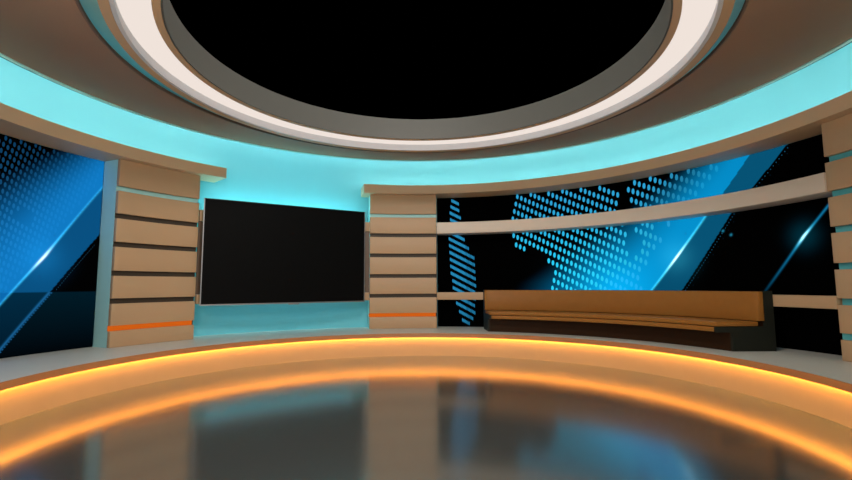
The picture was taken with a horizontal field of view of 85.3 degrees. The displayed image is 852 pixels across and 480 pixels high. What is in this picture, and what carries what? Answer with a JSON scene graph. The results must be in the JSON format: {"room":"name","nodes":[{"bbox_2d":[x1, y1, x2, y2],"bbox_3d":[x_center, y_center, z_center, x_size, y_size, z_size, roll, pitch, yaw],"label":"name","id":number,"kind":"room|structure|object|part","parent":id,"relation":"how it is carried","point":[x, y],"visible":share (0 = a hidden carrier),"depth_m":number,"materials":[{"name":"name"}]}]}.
{"room":"studio","nodes":[
{"label":"studio","id":0,"kind":"room"},
{"bbox_2d":[0,356,851,479],"bbox_3d":[-0.113,2.200,5.811,10.000,0.001,10.000,0,-6,-1],"label":"floor","id":1,"kind":"structure","parent":0,"point":[381,417],"depth_m":5.27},
{"bbox_2d":[0,326,851,427],"bbox_3d":[-0.114,1.940,5.837,13.398,0.519,13.398,0,-6,-1],"label":"raised platform","id":2,"kind":"object","parent":1,"relation":"on","point":[815,383],"visible":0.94,"depth_m":7.97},
{"bbox_2d":[0,134,103,358],"bbox_3d":[-6.510,-0.022,6.184,0.584,3.508,5.118,0,-6,1],"label":"wall","id":3,"kind":"structure","parent":2,"relation":"on","point":[51,199],"depth_m":7.86,"materials":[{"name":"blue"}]},
{"bbox_2d":[93,159,199,347],"bbox_3d":[-5.523,0.292,9.321,0.527,3.491,1.727,-4,-7,31],"label":"pillar","id":4,"kind":"structure","parent":2,"relation":"on","point":[146,279],"depth_m":9.02,"materials":[{"name":"beige laminate"}]},
{"bbox_2d":[0,103,226,182],"bbox_3d":[-5.700,-1.876,6.574,2.040,0.281,8.458,-1,-6,4],"label":"cornice","id":5,"kind":"structure","parent":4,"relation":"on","point":[15,123],"depth_m":8.02,"materials":[{"name":"beige laminate"}]},
{"bbox_2d":[368,194,437,328],"bbox_3d":[-0.608,0.564,12.311,1.870,3.491,0.536,0,-6,-4],"label":"pillar","id":6,"kind":"structure","parent":2,"relation":"on","point":[403,289],"depth_m":12.10,"materials":[{"name":"beige laminate"}]},
{"bbox_2d":[437,292,842,308],"bbox_3d":[3.648,1.235,9.920,7.965,0.190,1.538,-6,-8,43],"label":"horizontal rail","id":7,"kind":"object","parent":6,"relation":"attached to","point":[802,301],"visible":0.32,"depth_m":7.35,"materials":[{"name":"beige laminate"}]},
{"bbox_2d":[483,290,776,351],"bbox_3d":[3.632,1.550,9.732,5.986,0.983,1.468,-6,-8,44],"label":"bench","id":8,"kind":"object","parent":2,"relation":"on","point":[735,321],"visible":1,"depth_m":9.24,"materials":[{"name":"brown wood"}]},
{"bbox_3d":[1.494,1.712,11.287,0.040,0.983,1.000,0,-6,-1],"label":"panel","id":9,"kind":"part","parent":8,"relation":"part of","materials":[{"name":"brown wood"}]},
{"bbox_3d":[3.539,1.677,9.618,5.433,0.077,1.143,-6,-8,44],"label":"seat","id":10,"kind":"part","parent":8,"relation":"part of","materials":[{"name":"brown wood"}]},
{"bbox_2d":[485,310,757,326],"bbox_3d":[3.551,1.590,9.641,5.588,0.080,1.205,-6,-8,44],"label":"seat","id":11,"kind":"object","parent":8,"relation":"on","point":[686,320],"depth_m":9.22,"materials":[{"name":"brown wood"}]},
{"bbox_3d":[3.759,1.324,9.883,5.747,0.485,0.815,-6,-8,44],"label":"backrest","id":12,"kind":"part","parent":8,"relation":"part of","materials":[{"name":"brown wood"}]},
{"bbox_3d":[5.249,1.336,7.633,0.994,0.983,0.040,0,-6,-1],"label":"panel","id":13,"kind":"part","parent":8,"relation":"part of","materials":[{"name":"brown wood"}]},
{"bbox_2d":[437,134,842,355],"bbox_3d":[3.916,0.323,10.296,8.507,3.532,1.591,-6,-8,43],"label":"wall","id":14,"kind":"structure","parent":2,"relation":"on","point":[786,249],"depth_m":9.86,"materials":[{"name":"black"}]},
{"bbox_2d":[821,113,851,361],"bbox_3d":[6.188,-0.110,5.773,0.557,3.491,2.166,0,-6,2],"label":"pillar","id":15,"kind":"structure","parent":2,"relation":"on","point":[836,133],"depth_m":6.64,"materials":[{"name":"beige laminate"}]},
{"bbox_2d":[361,91,851,197],"bbox_3d":[3.428,-1.706,8.723,4.481,0.281,12.332,4,-7,-35],"label":"cornice","id":16,"kind":"structure","parent":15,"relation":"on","point":[805,124],"depth_m":9.51,"materials":[{"name":"beige laminate"}]},
{"bbox_2d":[0,43,851,345],"bbox_3d":[-0.146,-0.589,7.086,13.600,4.800,11.608,0,-6,-1],"label":"wall","id":17,"kind":"structure","parent":0,"point":[258,174],"depth_m":10.92,"materials":[{"name":"teal paint"}]},
{"bbox_2d":[194,292,368,303],"bbox_3d":[-3.273,1.370,11.025,4.058,0.200,0.434,3,-7,-32],"label":"horizontal rail","id":18,"kind":"object","parent":17,"relation":"attached to","point":[197,296],"visible":0.12,"depth_m":9.84,"materials":[{"name":"beige laminate"}]},
{"bbox_2d":[195,221,369,293],"bbox_3d":[-3.287,0.486,11.127,4.054,1.570,0.378,3,-7,-32],"label":"trim","id":19,"kind":"structure","parent":17,"relation":"attached to","point":[200,223],"depth_m":10.00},
{"bbox_2d":[199,198,364,305],"bbox_3d":[-3.272,0.358,10.995,3.778,2.322,0.442,3,-7,-32],"label":"television","id":20,"kind":"object","parent":19,"relation":"attached to","point":[253,253],"visible":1,"depth_m":10.68,"materials":[{"name":"black glass"}]},
{"bbox_2d":[199,210,369,231],"bbox_3d":[-3.281,-0.421,11.201,4.058,0.240,0.434,3,-7,-32],"label":"horizontal rail","id":21,"kind":"object","parent":17,"relation":"attached to","point":[367,224],"visible":0.15,"depth_m":12.03,"materials":[{"name":"beige laminate"}]},
{"bbox_2d":[0,38,851,160],"bbox_3d":[-0.135,-2.667,6.290,11.680,0.080,11.680,0,-6,-1],"label":"trim","id":22,"kind":"structure","parent":17,"relation":"attached to","point":[850,39],"depth_m":8.72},
{"bbox_2d":[437,172,832,234],"bbox_3d":[3.745,-0.526,10.204,8.373,0.290,1.874,-6,-8,43],"label":"horizontal rail","id":23,"kind":"object","parent":17,"relation":"attached to","point":[812,187],"visible":0.98,"depth_m":9.52,"materials":[{"name":"beige laminate"}]},
{"bbox_2d":[0,0,851,159],"bbox_3d":[-0.134,-2.460,6.270,11.560,0.435,11.560,0,-6,-1],"label":"ceiling","id":24,"kind":"structure","parent":0,"point":[771,39],"depth_m":6.44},
{"bbox_2d":[75,0,748,152],"bbox_3d":[-0.133,-2.262,6.250,7.490,0.043,7.490,0,-6,-1],"label":"trim","id":25,"kind":"structure","parent":24,"relation":"attached to","point":[78,3],"depth_m":6.63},
{"bbox_2d":[79,0,744,151],"bbox_3d":[-0.094,-2.467,6.271,8.830,0.522,8.830,2,-6,-18],"label":"ring light","id":26,"kind":"object","parent":24,"relation":"attached to","point":[149,35],"visible":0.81,"depth_m":7.08,"materials":[{"name":"white plastic"}]}
]}

